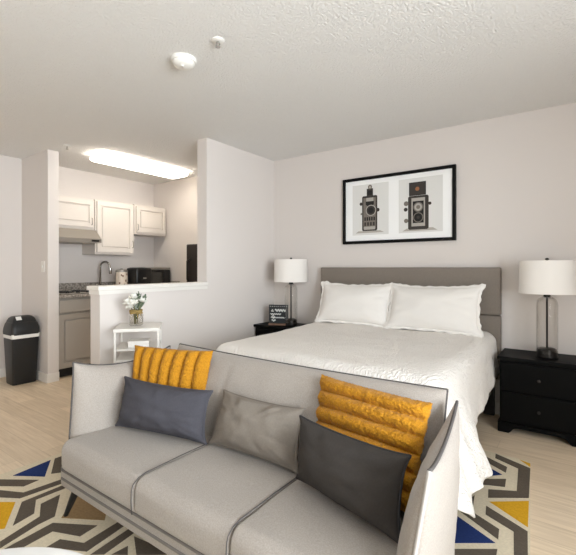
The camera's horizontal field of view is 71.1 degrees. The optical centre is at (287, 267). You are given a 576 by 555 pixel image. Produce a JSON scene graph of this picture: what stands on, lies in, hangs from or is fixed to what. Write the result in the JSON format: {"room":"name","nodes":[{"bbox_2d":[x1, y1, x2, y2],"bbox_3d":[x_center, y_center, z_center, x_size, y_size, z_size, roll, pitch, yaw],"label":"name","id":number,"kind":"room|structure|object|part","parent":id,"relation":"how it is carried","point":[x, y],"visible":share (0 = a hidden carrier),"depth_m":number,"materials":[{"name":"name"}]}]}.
{"room":"studio apartment","nodes":[
{"label":"studio apartment","id":0,"kind":"room"},
{"bbox_2d":[22,149,58,373],"bbox_3d":[-2.737,-0.016,4.441,0.643,2.440,0.111,0,0,36],"label":"wall","id":1,"kind":"structure","parent":0,"point":[40,171],"depth_m":4.29,"materials":[{"name":"white paint"}]},
{"bbox_2d":[36,371,45,382],"bbox_3d":[-2.768,1.157,4.387,0.629,0.095,0.014,0,0,36],"label":"baseboard","id":2,"kind":"structure","parent":1,"relation":"attached to","point":[41,376],"depth_m":4.26,"materials":[{"name":"white paint"}]},
{"bbox_2d":[41,261,44,271],"bbox_3d":[-2.596,-0.011,4.263,0.072,0.116,0.014,0,0,36],"label":"light switch","id":3,"kind":"object","parent":1,"relation":"attached to","point":[42,262],"visible":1,"depth_m":4.25,"materials":[{"name":"white paint"}]},
{"bbox_2d":[46,372,58,382],"bbox_3d":[-2.475,1.157,4.243,0.014,0.095,0.125,0,0,36],"label":"baseboard","id":4,"kind":"structure","parent":1,"relation":"attached to","point":[52,377],"depth_m":4.23,"materials":[{"name":"white paint"}]},
{"bbox_2d":[0,155,153,368],"bbox_3d":[-3.988,-0.016,3.360,0.120,2.440,6.620,0,0,36],"label":"wall","id":5,"kind":"structure","parent":0,"point":[74,267],"depth_m":5.01,"materials":[{"name":"white paint"}]},
{"bbox_2d":[0,368,5,377],"bbox_3d":[-4.413,1.157,2.657,0.014,0.095,4.744,0,0,36],"label":"baseboard","id":6,"kind":"structure","parent":5,"relation":"attached to","point":[2,371],"depth_m":4.43,"materials":[{"name":"white paint"}]},
{"bbox_2d":[59,195,93,229],"bbox_3d":[-2.645,-0.646,4.811,0.357,0.370,0.535,0,0,36],"label":"upper cabinet","id":7,"kind":"object","parent":5,"relation":"attached to","point":[74,213],"visible":0.63,"depth_m":4.76,"materials":[{"name":"beige paint"}]},
{"bbox_2d":[59,228,101,243],"bbox_3d":[-2.592,-0.374,4.769,0.494,0.164,0.530,0,0,36],"label":"range hood","id":8,"kind":"object","parent":5,"relation":"attached to","point":[66,235],"visible":0.73,"depth_m":4.67,"materials":[{"name":"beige metal"}]},
{"bbox_2d":[82,199,133,255],"bbox_3d":[-2.326,-0.503,5.253,0.357,0.675,0.533,0,0,36],"label":"upper cabinet","id":9,"kind":"object","parent":5,"relation":"attached to","point":[113,221],"visible":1,"depth_m":5.14,"materials":[{"name":"beige paint"}]},
{"bbox_3d":[-2.211,-0.508,5.169,0.024,0.625,0.495,0,0,36],"label":"cabinet door","id":10,"kind":"part","parent":9,"relation":"part of","materials":[{"name":"beige paint"}]},
{"bbox_2d":[59,281,179,290],"bbox_3d":[-2.240,0.242,5.166,0.599,0.105,1.639,0,0,36],"label":"backsplash","id":11,"kind":"structure","parent":5,"relation":"attached to","point":[62,286],"depth_m":5.10,"materials":[{"name":"grey stone"}]},
{"bbox_2d":[132,204,165,236],"bbox_3d":[-2.017,-0.651,5.681,0.357,0.400,0.506,0,0,36],"label":"upper cabinet","id":12,"kind":"object","parent":5,"relation":"attached to","point":[149,221],"visible":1,"depth_m":5.58,"materials":[{"name":"beige paint"}]},
{"bbox_2d":[91,138,273,363],"bbox_3d":[-0.828,-0.016,3.866,0.130,2.440,2.100,0,0,36],"label":"wall","id":13,"kind":"structure","parent":0,"point":[235,186],"depth_m":3.98,"materials":[{"name":"white paint"}]},
{"bbox_2d":[87,282,207,294],"bbox_3d":[-1.140,0.168,3.432,0.172,0.062,1.076,0,0,36],"label":"trim","id":14,"kind":"structure","parent":13,"relation":"on","point":[152,287],"depth_m":3.28,"materials":[{"name":"white paint"}]},
{"bbox_2d":[0,0,575,184],"bbox_3d":[-1.233,-1.286,1.445,6.830,0.100,6.740,0,0,36],"label":"ceiling","id":15,"kind":"structure","parent":0,"point":[287,79],"depth_m":2.53,"materials":[{"name":"white paint"}]},
{"bbox_2d":[90,151,187,178],"bbox_3d":[-1.721,-1.198,4.775,0.310,0.075,1.140,0,0,36],"label":"ceiling light","id":16,"kind":"object","parent":15,"relation":"attached to","point":[104,157],"visible":1,"depth_m":4.62,"materials":[{"name":"white plastic"}]},
{"bbox_2d":[170,53,196,70],"bbox_3d":[-0.619,-1.208,2.389,0.152,0.055,0.152,0,0,36],"label":"smoke detector","id":17,"kind":"object","parent":15,"relation":"attached to","point":[182,61],"visible":1,"depth_m":2.35,"materials":[{"name":"white plastic"}]},
{"bbox_2d":[211,37,223,48],"bbox_3d":[-0.381,-1.216,2.189,0.070,0.039,0.070,0,0,36],"label":"sprinkler","id":18,"kind":"object","parent":15,"relation":"attached to","point":[216,40],"visible":1,"depth_m":2.18,"materials":[{"name":"white plastic"}]},
{"bbox_2d":[0,375,575,554],"bbox_3d":[-1.233,1.254,1.445,6.830,0.100,6.740,0,0,36],"label":"floor","id":19,"kind":"structure","parent":0,"point":[34,416],"depth_m":2.70,"materials":[{"name":"brown wood"}]},
{"bbox_2d":[3,315,39,385],"bbox_3d":[-2.804,0.853,4.240,0.262,0.702,0.272,0,0,36],"label":"trash bin","id":20,"kind":"object","parent":19,"relation":"on","point":[21,333],"visible":1,"depth_m":4.16,"materials":[{"name":"black plastic"}]},
{"bbox_3d":[-2.804,0.627,4.240,0.262,0.126,0.272,0,0,36],"label":"lid","id":21,"kind":"part","parent":20,"relation":"part of","materials":[{"name":"black plastic"}]},
{"bbox_2d":[59,297,90,376],"bbox_3d":[-2.550,0.768,4.737,0.599,0.872,0.561,0,0,36],"label":"base cabinet","id":22,"kind":"object","parent":19,"relation":"on","point":[74,313],"visible":0.38,"depth_m":4.49,"materials":[{"name":"beige paint"}]},
{"bbox_3d":[-2.320,0.421,4.571,0.032,0.135,0.539,0,0,36],"label":"drawer","id":23,"kind":"part","parent":22,"relation":"part of","materials":[{"name":"beige paint"}]},
{"bbox_2d":[59,281,179,297],"bbox_3d":[-2.230,0.260,5.158,0.624,0.140,1.639,0,0,36],"label":"countertop","id":24,"kind":"structure","parent":22,"relation":"on","point":[62,286],"depth_m":5.03,"materials":[{"name":"grey stone"}]},
{"bbox_2d":[59,290,88,294],"bbox_3d":[-2.510,0.277,4.716,0.490,0.035,0.500,0,0,36],"label":"cooktop","id":25,"kind":"object","parent":24,"relation":"in","point":[71,291],"visible":0.71,"depth_m":4.56,"materials":[{"name":"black metal"}]},
{"bbox_2d":[95,261,111,284],"bbox_3d":[-2.367,0.103,5.195,0.200,0.381,0.079,0,0,-4],"label":"faucet","id":26,"kind":"object","parent":24,"relation":"on","point":[102,262],"visible":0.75,"depth_m":5.19,"materials":[{"name":"silver metal"}]},
{"bbox_2d":[115,268,127,284],"bbox_3d":[-2.125,0.151,5.154,0.149,0.285,0.148,0,0,36],"label":"canister","id":27,"kind":"object","parent":24,"relation":"on","point":[121,275],"visible":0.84,"depth_m":5.09,"materials":[{"name":"beige ceramic"}]},
{"bbox_3d":[-2.126,0.032,5.154,0.148,0.046,0.148,0,0,36],"label":"lid","id":28,"kind":"part","parent":27,"relation":"part of","materials":[{"name":"silver metal"}]},
{"bbox_2d":[127,268,150,283],"bbox_3d":[-1.940,0.148,5.267,0.248,0.292,0.230,0,0,36],"label":"toaster","id":29,"kind":"object","parent":24,"relation":"on","point":[135,275],"visible":0.59,"depth_m":5.18,"materials":[{"name":"black plastic"}]},
{"bbox_2d":[130,267,169,282],"bbox_3d":[-1.944,0.145,5.673,0.388,0.297,0.400,0,0,36],"label":"microwave","id":30,"kind":"object","parent":24,"relation":"on","point":[158,274],"visible":0.48,"depth_m":5.59,"materials":[{"name":"black plastic"}]},
{"bbox_3d":[-1.828,0.152,5.528,0.025,0.245,0.300,0,0,36],"label":"oven door","id":31,"kind":"part","parent":30,"relation":"part of","materials":[{"name":"black glass"}]},
{"bbox_3d":[-1.711,0.152,5.691,0.025,0.245,0.098,0,0,36],"label":"control panel","id":32,"kind":"part","parent":30,"relation":"part of","materials":[{"name":"black plastic"}]},
{"bbox_2d":[113,322,161,362],"bbox_3d":[-1.097,0.808,2.974,0.310,0.765,0.330,0,0,-14],"label":"side table","id":33,"kind":"object","parent":19,"relation":"on","point":[147,326],"visible":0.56,"depth_m":2.87,"materials":[{"name":"white laminate"}]},
{"bbox_3d":[-1.198,0.820,2.792,0.016,0.742,0.016,0,0,-14],"label":"leg","id":34,"kind":"part","parent":33,"relation":"part of","materials":[{"name":"white laminate"}]},
{"bbox_3d":[-1.273,0.820,3.086,0.016,0.742,0.016,0,0,-14],"label":"leg","id":35,"kind":"part","parent":33,"relation":"part of","materials":[{"name":"white laminate"}]},
{"bbox_2d":[116,351,134,362],"bbox_3d":[-1.097,0.652,2.974,0.290,0.014,0.310,0,0,-14],"label":"shelf","id":36,"kind":"object","parent":33,"relation":"attached to","point":[124,356],"depth_m":2.90,"materials":[{"name":"white laminate"}]},
{"bbox_2d":[129,309,142,325],"bbox_3d":[-1.105,0.363,2.950,0.119,0.117,0.100,0,0,36],"label":"vase","id":37,"kind":"object","parent":33,"relation":"on","point":[133,311],"visible":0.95,"depth_m":2.92,"materials":[{"name":"clear glass"}]},
{"bbox_2d":[122,291,146,323],"bbox_3d":[-1.123,0.291,2.949,0.154,0.240,0.155,0,0,36],"label":"bouquet","id":38,"kind":"object","parent":37,"relation":"in","point":[135,300],"visible":0.98,"depth_m":2.94,"materials":[{"name":"white plant"}]},
{"bbox_2d":[116,340,160,351],"bbox_3d":[-1.097,0.575,2.974,0.290,0.014,0.310,0,0,-14],"label":"shelf","id":39,"kind":"object","parent":33,"relation":"attached to","point":[123,346],"depth_m":2.91,"materials":[{"name":"white laminate"}]},
{"bbox_2d":[128,338,149,347],"bbox_3d":[-1.080,0.545,2.927,0.144,0.046,0.124,0,0,-14],"label":"box","id":40,"kind":"object","parent":33,"relation":"on","point":[144,342],"visible":0.99,"depth_m":2.88,"materials":[{"name":"white cardboard"}]},
{"bbox_3d":[-1.080,0.529,2.927,0.144,0.014,0.124,0,0,-14],"label":"lid","id":41,"kind":"part","parent":40,"relation":"part of","materials":[{"name":"white cardboard"}]},
{"bbox_3d":[-0.921,0.820,2.863,0.016,0.742,0.016,0,0,-14],"label":"leg","id":42,"kind":"part","parent":33,"relation":"part of","materials":[{"name":"white laminate"}]},
{"bbox_3d":[-0.996,0.820,3.157,0.016,0.742,0.016,0,0,-14],"label":"leg","id":43,"kind":"part","parent":33,"relation":"part of","materials":[{"name":"white laminate"}]},
{"bbox_2d":[186,244,196,281],"bbox_3d":[-0.750,0.467,4.694,0.680,1.475,0.626,0,0,36],"label":"refrigerator","id":44,"kind":"object","parent":19,"relation":"on","point":[191,263],"visible":0.19,"depth_m":4.61,"materials":[{"name":"black metal"}]},
{"bbox_3d":[-1.145,0.029,4.625,0.022,0.269,0.051,0,0,36],"label":"handle","id":45,"kind":"part","parent":44,"relation":"part of","materials":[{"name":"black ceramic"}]},
{"bbox_2d":[0,450,529,554],"bbox_3d":[-0.345,1.198,1.812,2.740,0.013,3.235,0,0,36],"label":"area rug","id":46,"kind":"object","parent":19,"relation":"on","point":[33,498],"visible":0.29,"depth_m":1.91,"materials":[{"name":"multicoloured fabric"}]},
{"bbox_2d":[0,547,82,554],"bbox_3d":[-0.712,0.988,0.740,0.800,0.409,0.800,0,0,36],"label":"coffee table","id":47,"kind":"object","parent":46,"relation":"on","point":[22,550],"visible":1,"depth_m":1.11,"materials":[{"name":"white paint"}]},
{"bbox_2d":[61,343,459,554],"bbox_3d":[-0.217,0.817,1.644,1.742,0.756,0.689,0,0,36],"label":"sofa","id":48,"kind":"object","parent":46,"relation":"on","point":[181,496],"visible":0.67,"depth_m":1.47,"materials":[{"name":"grey fabric"}]},
{"bbox_3d":[-1.023,1.102,1.930,0.108,0.184,0.042,0,0,21],"label":"leg","id":49,"kind":"part","parent":48,"relation":"part of","materials":[{"name":"black wood"}]},
{"bbox_3d":[-0.847,0.731,2.122,0.158,0.556,0.602,0,0,36],"label":"armrest","id":50,"kind":"part","parent":48,"relation":"part of","materials":[{"name":"grey fabric"}]},
{"bbox_2d":[62,425,211,512],"bbox_3d":[-0.657,0.850,1.847,0.556,0.155,0.494,0,0,36],"label":"seat cushion","id":51,"kind":"object","parent":48,"relation":"on","point":[110,460],"depth_m":1.70,"materials":[{"name":"grey fabric"}]},
{"bbox_2d":[115,376,212,444],"bbox_3d":[-0.597,0.656,1.865,0.549,0.222,0.164,0,0,25],"label":"throw pillow","id":52,"kind":"object","parent":48,"relation":"on","point":[179,412],"visible":1,"depth_m":1.80,"materials":[{"name":"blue fabric"}]},
{"bbox_2d":[132,345,212,389],"bbox_3d":[-0.614,0.591,2.042,0.482,0.357,0.174,0,0,21],"label":"throw pillow","id":53,"kind":"object","parent":48,"relation":"on","point":[189,369],"visible":0.55,"depth_m":2.00,"materials":[{"name":"yellow fabric"}]},
{"bbox_2d":[135,444,296,554],"bbox_3d":[-0.234,0.850,1.542,0.484,0.156,0.494,0,0,36],"label":"seat cushion","id":54,"kind":"object","parent":48,"relation":"on","point":[199,497],"depth_m":1.42,"materials":[{"name":"grey fabric"}]},
{"bbox_2d":[208,389,305,473],"bbox_3d":[-0.137,0.664,1.671,0.485,0.214,0.174,0,0,36],"label":"throw pillow","id":55,"kind":"object","parent":48,"relation":"on","point":[267,431],"visible":0.98,"depth_m":1.60,"materials":[{"name":"beige fabric"}]},
{"bbox_3d":[-0.097,0.706,1.801,1.490,0.527,0.294,0,0,36],"label":"backrest","id":56,"kind":"part","parent":48,"relation":"part of","materials":[{"name":"grey fabric"}]},
{"bbox_2d":[230,480,404,554],"bbox_3d":[0.171,0.850,1.249,0.514,0.157,0.494,0,0,36],"label":"seat cushion","id":57,"kind":"object","parent":48,"relation":"on","point":[295,518],"depth_m":1.20,"materials":[{"name":"grey fabric"}]},
{"bbox_2d":[296,415,411,543],"bbox_3d":[0.176,0.652,1.289,0.454,0.226,0.160,0,0,42],"label":"throw pillow","id":58,"kind":"object","parent":48,"relation":"on","point":[366,479],"visible":0.99,"depth_m":1.21,"materials":[{"name":"grey fabric"}]},
{"bbox_2d":[316,374,432,511],"bbox_3d":[0.259,0.598,1.444,0.468,0.322,0.225,0,0,42],"label":"throw pillow","id":59,"kind":"object","parent":48,"relation":"on","point":[393,422],"visible":0.62,"depth_m":1.38,"materials":[{"name":"yellow fabric"}]},
{"bbox_3d":[0.413,0.733,1.194,0.151,0.554,0.592,0,0,32],"label":"armrest","id":60,"kind":"part","parent":48,"relation":"part of","materials":[{"name":"grey fabric"}]},
{"bbox_2d":[253,322,305,335],"bbox_3d":[-0.059,0.909,4.364,0.528,0.590,0.389,0,0,36],"label":"nightstand","id":61,"kind":"object","parent":19,"relation":"on","point":[264,328],"visible":0.02,"depth_m":4.28,"materials":[{"name":"black paint"}]},
{"bbox_3d":[-0.153,0.764,4.234,0.476,0.221,0.020,0,0,36],"label":"drawer","id":62,"kind":"part","parent":61,"relation":"part of","materials":[{"name":"black paint"}]},
{"bbox_2d":[268,305,287,325],"bbox_3d":[-0.101,0.505,4.303,0.210,0.218,0.060,0,0,12],"label":"sign","id":63,"kind":"object","parent":61,"relation":"on","point":[278,314],"visible":0.96,"depth_m":4.29,"materials":[{"name":"black wood"}]},
{"bbox_2d":[274,258,307,325],"bbox_3d":[0.032,0.252,4.293,0.360,0.722,0.360,0,0,36],"label":"table lamp","id":64,"kind":"object","parent":61,"relation":"on","point":[290,270],"visible":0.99,"depth_m":4.15,"materials":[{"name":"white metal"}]},
{"bbox_3d":[0.032,0.359,4.293,0.013,0.410,0.013,0,0,36],"label":"rod","id":65,"kind":"part","parent":64,"relation":"part of","materials":[{"name":"brown metal"}]},
{"bbox_3d":[0.032,0.031,4.293,0.360,0.238,0.360,0,0,36],"label":"lamp shade","id":66,"kind":"part","parent":64,"relation":"part of","materials":[{"name":"white fabric"}]},
{"bbox_2d":[321,267,501,415],"bbox_3d":[0.577,0.601,3.111,1.685,1.207,1.650,0,0,36],"label":"bed","id":67,"kind":"object","parent":19,"relation":"on","point":[490,304],"visible":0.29,"depth_m":3.45,"materials":[{"name":"grey fabric"}]},
{"bbox_2d":[216,322,499,517],"bbox_3d":[0.499,0.791,2.994,2.098,0.573,1.891,0,0,36],"label":"coverlet","id":68,"kind":"object","parent":67,"relation":"on","point":[467,366],"visible":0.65,"depth_m":2.57,"materials":[{"name":"white fabric"}]},
{"bbox_2d":[314,281,390,327],"bbox_3d":[0.610,0.333,3.809,0.809,0.399,0.238,0,0,36],"label":"bed pillow","id":69,"kind":"object","parent":68,"relation":"on","point":[360,304],"visible":1,"depth_m":3.72,"materials":[{"name":"white fabric"}]},
{"bbox_2d":[383,282,485,337],"bbox_3d":[1.201,0.329,3.361,0.829,0.406,0.243,0,0,36],"label":"bed pillow","id":70,"kind":"object","parent":68,"relation":"on","point":[452,309],"visible":0.99,"depth_m":3.27,"materials":[{"name":"white fabric"}]},
{"bbox_3d":[1.655,1.049,3.319,0.080,0.310,0.040,0,0,36],"label":"leg","id":71,"kind":"part","parent":67,"relation":"part of","materials":[{"name":"black wood"}]},
{"bbox_2d":[497,348,575,446],"bbox_3d":[1.858,0.927,2.962,0.528,0.553,0.389,0,0,36],"label":"nightstand","id":72,"kind":"object","parent":19,"relation":"on","point":[538,395],"visible":0.99,"depth_m":2.83,"materials":[{"name":"black paint"}]},
{"bbox_3d":[1.764,0.793,2.831,0.476,0.204,0.020,0,0,36],"label":"drawer","id":73,"kind":"part","parent":72,"relation":"part of","materials":[{"name":"black paint"}]},
{"bbox_3d":[1.764,1.014,2.831,0.476,0.212,0.020,0,0,36],"label":"drawer","id":74,"kind":"part","parent":72,"relation":"part of","materials":[{"name":"black paint"}]},
{"bbox_2d":[518,258,575,358],"bbox_3d":[1.881,0.289,2.928,0.360,0.722,0.360,0,0,36],"label":"table lamp","id":75,"kind":"object","parent":72,"relation":"on","point":[546,277],"visible":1,"depth_m":2.79,"materials":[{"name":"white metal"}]},
{"bbox_3d":[1.881,0.396,2.928,0.013,0.410,0.013,0,0,36],"label":"rod","id":76,"kind":"part","parent":75,"relation":"part of","materials":[{"name":"brown metal"}]},
{"bbox_3d":[1.881,0.068,2.928,0.360,0.238,0.360,0,0,36],"label":"lamp shade","id":77,"kind":"part","parent":75,"relation":"part of","materials":[{"name":"white fabric"}]},
{"bbox_2d":[154,102,575,402],"bbox_3d":[0.705,-0.016,4.129,6.830,2.440,0.120,0,0,36],"label":"wall","id":78,"kind":"structure","parent":0,"point":[516,173],"depth_m":3.46,"materials":[{"name":"white paint"}]},
{"bbox_2d":[343,164,455,244],"bbox_3d":[1.012,-0.567,3.813,1.096,0.658,0.031,0,0,36],"label":"framed picture","id":79,"kind":"object","parent":78,"relation":"attached to","point":[419,205],"visible":1,"depth_m":3.78,"materials":[{"name":"black"}]},
{"bbox_2d":[353,182,388,235],"bbox_3d":[0.806,-0.573,3.960,0.380,0.500,0.004,0,0,36],"label":"print","id":80,"kind":"object","parent":79,"relation":"attached to","point":[370,199],"depth_m":3.95,"materials":[{"name":"white paper"}]},
{"bbox_2d":[399,174,442,232],"bbox_3d":[1.204,-0.573,3.673,0.400,0.500,0.003,0,0,36],"label":"print","id":81,"kind":"object","parent":79,"relation":"attached to","point":[420,196],"depth_m":3.67,"materials":[{"name":"white paper"}]},
{"bbox_2d":[495,402,499,414],"bbox_3d":[1.592,1.157,3.406,4.305,0.095,0.014,0,0,36],"label":"baseboard","id":82,"kind":"structure","parent":78,"relation":"attached to","point":[497,405],"depth_m":3.31,"materials":[{"name":"white paint"}]}
]}

